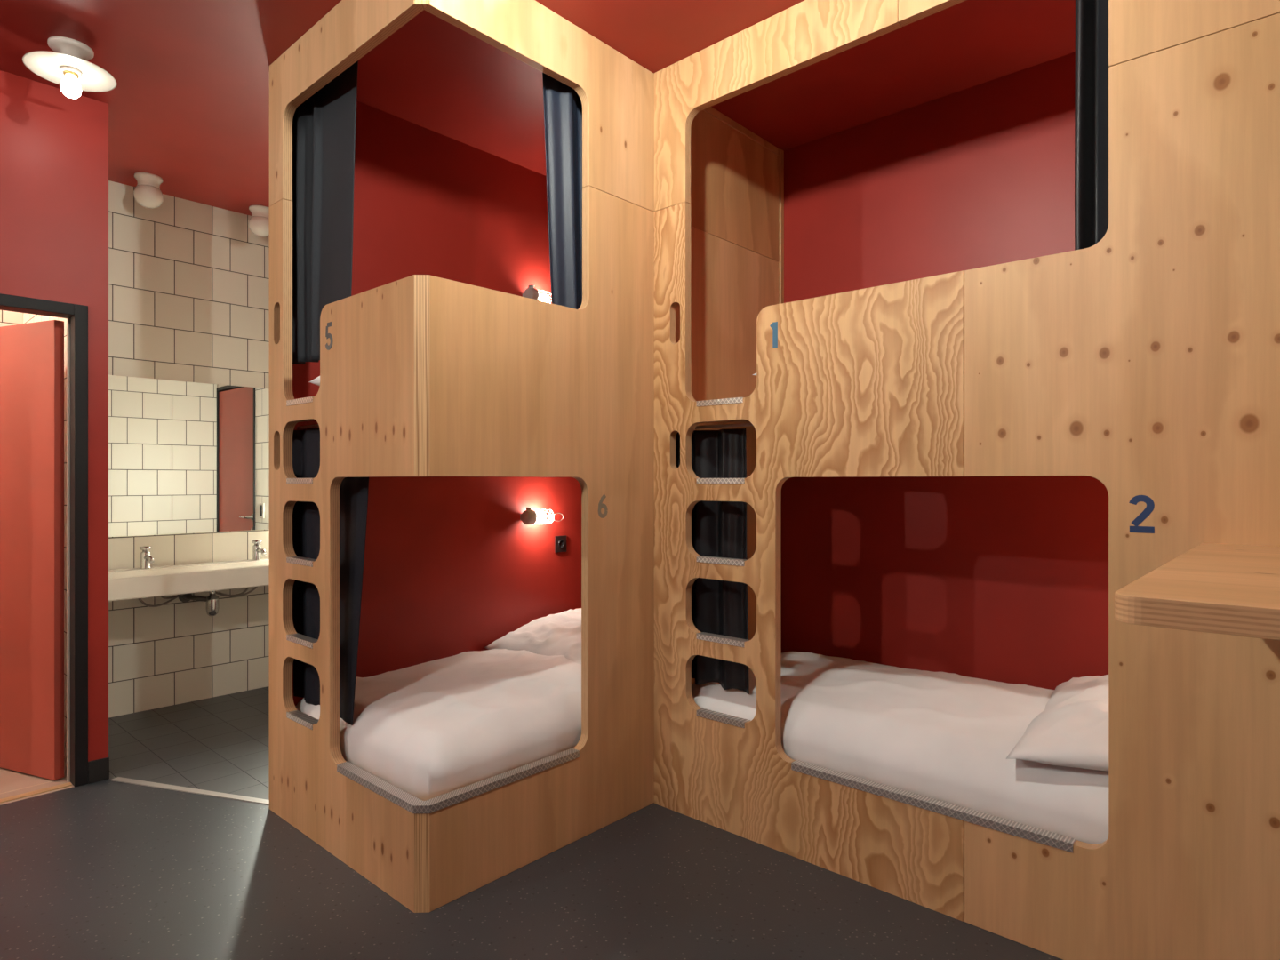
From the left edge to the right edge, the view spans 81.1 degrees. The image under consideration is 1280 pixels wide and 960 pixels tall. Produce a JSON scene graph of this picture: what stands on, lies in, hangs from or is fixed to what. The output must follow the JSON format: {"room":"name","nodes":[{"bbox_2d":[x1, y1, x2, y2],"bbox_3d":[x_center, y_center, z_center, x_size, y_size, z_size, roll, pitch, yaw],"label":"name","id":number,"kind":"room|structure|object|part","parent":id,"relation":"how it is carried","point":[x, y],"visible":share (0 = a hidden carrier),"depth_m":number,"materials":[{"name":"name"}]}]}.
{"room":"dormitory","nodes":[
{"label":"dormitory","id":0,"kind":"room"},
{"bbox_2d":[0,310,23,326],"bbox_3d":[-4.247,-0.171,3.428,0.100,2.942,2.200,0,0,42],"label":"wall","id":1,"kind":"structure","parent":0,"point":[6,317],"depth_m":4.17,"materials":[{"name":"white tile"}]},
{"bbox_2d":[23,312,66,758],"bbox_3d":[-2.971,-0.171,3.804,1.492,2.942,0.067,0,0,42],"label":"wall","id":2,"kind":"structure","parent":0,"point":[27,317],"depth_m":3.51,"materials":[{"name":"paint"}]},
{"bbox_2d":[0,70,108,761],"bbox_3d":[-4.188,-0.171,1.266,0.100,2.942,5.469,0,0,42],"label":"wall","id":3,"kind":"structure","parent":0,"point":[54,146],"depth_m":3.17,"materials":[{"name":"red paint"}]},
{"bbox_2d":[0,320,63,780],"bbox_3d":[-2.889,0.300,3.391,0.810,1.984,0.151,0,0,22],"label":"door","id":4,"kind":"structure","parent":3,"relation":"in","point":[32,354],"depth_m":3.28,"materials":[{"name":"red paint"}]},
{"bbox_2d":[0,782,71,803],"bbox_3d":[-2.714,1.298,2.884,0.040,0.005,0.842,0,0,42],"label":"trim","id":5,"kind":"structure","parent":3,"relation":"attached to","point":[68,784],"depth_m":3.10,"materials":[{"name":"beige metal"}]},
{"bbox_2d":[0,293,87,786],"bbox_3d":[-2.704,0.277,2.907,0.112,2.047,0.897,0,0,42],"label":"trim","id":6,"kind":"structure","parent":3,"relation":"attached to","point":[77,314],"depth_m":3.18,"materials":[{"name":"black paint"}]},
{"bbox_2d":[66,318,70,782],"bbox_3d":[-2.470,0.300,3.232,0.024,2.000,0.006,0,0,42],"label":"trim","id":7,"kind":"structure","parent":3,"relation":"attached to","point":[68,319],"depth_m":3.22,"materials":[{"name":"wood"}]},
{"bbox_2d":[88,757,109,783],"bbox_3d":[-2.339,1.253,3.232,0.010,0.094,0.075,0,0,42],"label":"baseboard","id":8,"kind":"structure","parent":3,"relation":"attached to","point":[99,769],"depth_m":3.23,"materials":[{"name":"black"}]},
{"bbox_2d":[108,180,268,717],"bbox_3d":[-2.575,-0.171,4.524,0.080,2.942,1.532,0,0,42],"label":"wall","id":9,"kind":"structure","parent":0,"point":[188,280],"depth_m":4.37,"materials":[{"name":"white tile"}]},
{"bbox_2d":[108,375,268,536],"bbox_3d":[-2.646,-0.134,4.381,0.006,0.887,1.160,0,0,42],"label":"mirror","id":10,"kind":"object","parent":9,"relation":"attached to","point":[185,457],"visible":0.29,"depth_m":4.36,"materials":[{"name":"silver glass"}]},
{"bbox_2d":[108,540,268,615],"bbox_3d":[-2.434,0.573,4.297,0.432,0.414,1.350,0,0,42],"label":"washbasin","id":11,"kind":"object","parent":9,"relation":"attached to","point":[182,580],"visible":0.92,"depth_m":4.12,"materials":[{"name":"white ceramic"}]},
{"bbox_2d":[139,546,154,568],"bbox_3d":[-2.715,0.429,4.128,0.150,0.125,0.056,0,0,42],"label":"faucet","id":12,"kind":"object","parent":11,"relation":"on","point":[146,559],"depth_m":4.14,"materials":[{"name":"silver metal"}]},
{"bbox_2d":[108,558,268,601],"bbox_3d":[-2.434,0.547,4.297,0.432,0.115,1.350,0,0,42],"label":"basin","id":13,"kind":"object","parent":11,"relation":"in","point":[144,581],"depth_m":4.07,"materials":[{"name":"white ceramic"}]},
{"bbox_2d":[251,540,266,560],"bbox_3d":[-2.320,0.429,4.566,0.150,0.125,0.056,0,0,42],"label":"faucet","id":14,"kind":"object","parent":11,"relation":"on","point":[257,550],"depth_m":4.58,"materials":[{"name":"silver metal"}]},
{"bbox_2d":[292,100,581,706],"bbox_3d":[-0.780,-0.171,3.732,0.006,2.942,1.993,0,0,42],"label":"wall partition","id":15,"kind":"structure","parent":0,"point":[452,566],"depth_m":3.58,"materials":[{"name":"red paint"}]},
{"bbox_2d":[522,284,551,303],"bbox_3d":[-0.498,-0.968,3.973,0.092,0.092,0.263,0,0,42],"label":"reading lamp","id":16,"kind":"object","parent":15,"relation":"attached to","point":[530,292],"visible":0.52,"depth_m":3.88,"materials":[{"name":"grey metal"}]},
{"bbox_2d":[523,284,540,300],"bbox_3d":[-0.557,-0.969,3.898,0.076,0.090,0.071,0,0,42],"label":"socket","id":17,"kind":"object","parent":16,"relation":"attached to","point":[530,292],"depth_m":3.87,"materials":[{"name":"metal"}]},
{"bbox_3d":[-0.511,-0.962,3.949,0.047,0.047,0.066,0,0,42],"label":"bulb","id":18,"kind":"part","parent":16,"relation":"part of","materials":[{"name":"white glass"}]},
{"bbox_2d":[520,507,563,524],"bbox_3d":[-0.508,0.186,3.962,0.092,0.092,0.263,0,0,42],"label":"reading lamp","id":19,"kind":"object","parent":15,"relation":"attached to","point":[528,516],"visible":1,"depth_m":3.88,"materials":[{"name":"grey metal"}]},
{"bbox_2d":[520,507,538,524],"bbox_3d":[-0.567,0.185,3.887,0.076,0.090,0.071,0,0,42],"label":"socket","id":20,"kind":"object","parent":19,"relation":"attached to","point":[529,516],"depth_m":3.86,"materials":[{"name":"metal"}]},
{"bbox_3d":[-0.521,0.192,3.938,0.047,0.047,0.066,0,0,42],"label":"bulb","id":21,"kind":"part","parent":19,"relation":"part of","materials":[{"name":"white glass"}]},
{"bbox_2d":[554,535,566,552],"bbox_3d":[-0.433,0.349,4.104,0.012,0.090,0.080,0,0,42],"label":"wall socket","id":22,"kind":"object","parent":15,"relation":"attached to","point":[560,541],"visible":1,"depth_m":4.10,"materials":[{"name":"black plastic"}]},
{"bbox_2d":[0,686,1063,959],"bbox_3d":[-1.530,1.330,0.468,8.100,0.060,7.845,0,0,42],"label":"floor","id":23,"kind":"structure","parent":0,"point":[107,869],"depth_m":2.36,"materials":[{"name":"concrete"}]},
{"bbox_2d":[111,776,268,805],"bbox_3d":[-1.883,1.298,3.132,0.842,0.004,0.032,0,0,17],"label":"trim","id":24,"kind":"structure","parent":23,"relation":"on","point":[118,779],"depth_m":3.12,"materials":[{"name":"silver metal"}]},
{"bbox_2d":[268,0,781,912],"bbox_3d":[-0.382,-0.170,3.345,1.098,2.940,2.031,0,0,42],"label":"bunk bed","id":25,"kind":"object","parent":23,"relation":"on","point":[421,375],"visible":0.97,"depth_m":2.67,"materials":[{"name":"brown wood"}]},
{"bbox_3d":[-1.028,-0.212,2.705,0.950,0.012,0.011,0,0,42],"label":"curtain rod","id":26,"kind":"part","parent":25,"relation":"part of","materials":[{"name":"black metal"}]},
{"bbox_2d":[308,376,319,385],"bbox_3d":[-0.823,-0.407,2.763,0.780,0.200,0.460,0,0,42],"label":"pillow","id":27,"kind":"object","parent":25,"relation":"on","point":[316,381],"visible":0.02,"depth_m":2.82,"materials":[{"name":"white fabric"}]},
{"bbox_2d":[291,60,358,364],"bbox_3d":[-1.208,-1.040,2.875,0.492,1.150,0.071,0,0,34],"label":"curtain","id":28,"kind":"object","parent":25,"relation":"hanging from","point":[324,125],"visible":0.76,"depth_m":2.87,"materials":[{"name":"black fabric"}]},
{"bbox_2d":[292,427,368,725],"bbox_3d":[-1.177,0.334,2.814,0.626,1.068,0.039,0,0,42],"label":"curtain","id":29,"kind":"object","parent":25,"relation":"hanging from","point":[354,491],"visible":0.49,"depth_m":2.85,"materials":[{"name":"black fabric"}]},
{"bbox_3d":[-1.062,0.109,2.618,1.063,2.381,0.036,0,0,42],"label":"panel","id":30,"kind":"part","parent":25,"relation":"part of","materials":[{"name":"brown wood"}]},
{"bbox_3d":[-1.062,-1.362,2.618,1.063,0.558,0.036,0,0,42],"label":"panel","id":31,"kind":"part","parent":25,"relation":"part of","materials":[{"name":"brown wood"}]},
{"bbox_2d":[296,648,581,800],"bbox_3d":[-0.394,0.891,3.372,1.050,0.240,1.938,0,0,42],"label":"duvet","id":32,"kind":"object","parent":25,"relation":"on","point":[432,729],"visible":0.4,"depth_m":2.66,"materials":[{"name":"white fabric"}]},
{"bbox_2d":[483,608,581,663],"bbox_3d":[-0.249,0.769,3.605,0.652,0.228,0.863,0,0,-41],"label":"pillow","id":33,"kind":"object","parent":32,"relation":"on","point":[557,634],"visible":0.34,"depth_m":3.53,"materials":[{"name":"white fabric"}]},
{"bbox_3d":[0.022,-1.362,3.004,0.036,0.558,1.996,0,0,42],"label":"panel","id":34,"kind":"part","parent":25,"relation":"part of","materials":[{"name":"brown wood"}]},
{"bbox_2d":[542,72,583,309],"bbox_3d":[-0.227,-0.958,2.824,0.054,1.315,0.351,0,0,42],"label":"curtain","id":35,"kind":"object","parent":25,"relation":"hanging from","point":[563,106],"visible":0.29,"depth_m":2.76,"materials":[{"name":"black fabric"}]},
{"bbox_3d":[0.022,0.109,3.004,0.036,2.381,1.996,0,0,42],"label":"panel","id":36,"kind":"part","parent":25,"relation":"part of","materials":[{"name":"brown wood"}]},
{"bbox_2d":[654,0,1279,959],"bbox_3d":[2.078,-0.170,1.839,4.575,2.940,0.972,0,0,42],"label":"bunk bed","id":37,"kind":"object","parent":23,"relation":"on","point":[1142,361],"visible":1,"depth_m":2.07,"materials":[{"name":"brown wood"}]},
{"bbox_2d":[675,428,749,694],"bbox_3d":[0.284,0.308,2.968,0.355,1.016,0.065,0,0,42],"label":"curtain","id":38,"kind":"object","parent":37,"relation":"hanging from","point":[718,528],"visible":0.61,"depth_m":2.96,"materials":[{"name":"black fabric"}]},
{"bbox_3d":[1.022,-0.212,2.290,2.350,0.012,0.011,0,0,42],"label":"curtain rod","id":39,"kind":"part","parent":37,"relation":"part of","materials":[{"name":"brown wood"}]},
{"bbox_3d":[0.442,-1.362,2.688,1.009,0.558,0.036,0,0,42],"label":"panel","id":40,"kind":"part","parent":37,"relation":"part of","materials":[{"name":"brown wood"}]},
{"bbox_3d":[0.516,0.109,2.621,1.208,2.381,0.036,0,0,42],"label":"panel","id":41,"kind":"part","parent":37,"relation":"part of","materials":[{"name":"brown wood"}]},
{"bbox_2d":[691,651,1108,844],"bbox_3d":[1.281,0.873,2.595,2.357,0.276,0.917,0,0,42],"label":"duvet","id":42,"kind":"object","parent":37,"relation":"on","point":[942,736],"visible":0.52,"depth_m":2.48,"materials":[{"name":"white fabric"}]},
{"bbox_2d":[1005,674,1108,771],"bbox_3d":[1.611,0.717,2.278,0.735,0.226,0.862,0,0,38],"label":"pillow","id":43,"kind":"object","parent":42,"relation":"on","point":[1072,730],"visible":0.35,"depth_m":2.18,"materials":[{"name":"white fabric"}]},
{"bbox_3d":[1.271,-1.362,1.941,1.219,0.558,0.036,0,0,42],"label":"panel","id":44,"kind":"part","parent":37,"relation":"part of","materials":[{"name":"brown wood"}]},
{"bbox_2d":[1074,0,1109,250],"bbox_3d":[1.388,-0.968,1.947,0.448,1.295,0.071,0,0,42],"label":"curtain","id":45,"kind":"object","parent":37,"relation":"hanging from","point":[1092,16],"visible":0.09,"depth_m":2.08,"materials":[{"name":"black fabric"}]},
{"bbox_3d":[1.418,0.109,1.808,1.217,2.381,0.036,0,0,42],"label":"knotty panel","id":46,"kind":"part","parent":37,"relation":"part of","materials":[{"name":"brown wood"}]},
{"bbox_2d":[1114,543,1279,639],"bbox_3d":[1.615,0.727,0.860,1.654,1.147,1.105,0,0,42],"label":"table","id":47,"kind":"object","parent":37,"relation":"attached to","point":[1210,588],"visible":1,"depth_m":1.01,"materials":[{"name":"brown wood"}]},
{"bbox_2d":[0,0,1075,215],"bbox_3d":[-1.530,-1.682,0.468,8.300,0.080,8.045,0,0,42],"label":"ceiling","id":48,"kind":"structure","parent":0,"point":[188,105],"depth_m":2.95,"materials":[{"name":"red paint"}]},
{"bbox_2d":[22,36,116,98],"bbox_3d":[-2.156,-1.547,2.835,0.285,0.190,0.285,0,0,42],"label":"ceiling lamp","id":49,"kind":"object","parent":48,"relation":"attached to","point":[68,67],"visible":1,"depth_m":2.81,"materials":[{"name":"ceramic"}]},
{"bbox_3d":[-2.156,-1.552,2.835,0.285,0.013,0.285,0,0,42],"label":"lamp shade","id":50,"kind":"part","parent":49,"relation":"part of","materials":[{"name":"white ceramic"}]},
{"bbox_3d":[-2.156,-1.492,2.835,0.065,0.080,0.065,0,0,42],"label":"bulb","id":51,"kind":"part","parent":49,"relation":"part of","materials":[{"name":"white glass"}]},
{"bbox_2d":[133,172,163,208],"bbox_3d":[-2.661,-1.560,4.051,0.138,0.164,0.138,0,0,42],"label":"globe lamp","id":52,"kind":"object","parent":48,"relation":"attached to","point":[147,193],"visible":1,"depth_m":4.01,"materials":[{"name":"white glass"}]},
{"bbox_3d":[-2.661,-1.532,4.051,0.138,0.108,0.138,0,0,42],"label":"globe","id":53,"kind":"part","parent":52,"relation":"part of","materials":[{"name":"white glass"}]},
{"bbox_2d":[248,205,268,236],"bbox_3d":[-2.293,-1.560,4.527,0.138,0.164,0.138,0,0,42],"label":"globe lamp","id":54,"kind":"object","parent":48,"relation":"attached to","point":[258,223],"visible":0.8,"depth_m":4.48,"materials":[{"name":"white glass"}]},
{"bbox_3d":[-2.293,-1.532,4.527,0.138,0.108,0.138,0,0,42],"label":"globe","id":55,"kind":"part","parent":54,"relation":"part of","materials":[{"name":"white glass"}]},
{"bbox_2d":[781,51,1108,689],"bbox_3d":[2.022,-0.171,2.600,5.682,2.942,0.080,0,0,42],"label":"wall","id":56,"kind":"structure","parent":0,"point":[997,579],"depth_m":3.20,"materials":[{"name":"red paint"}]}
]}

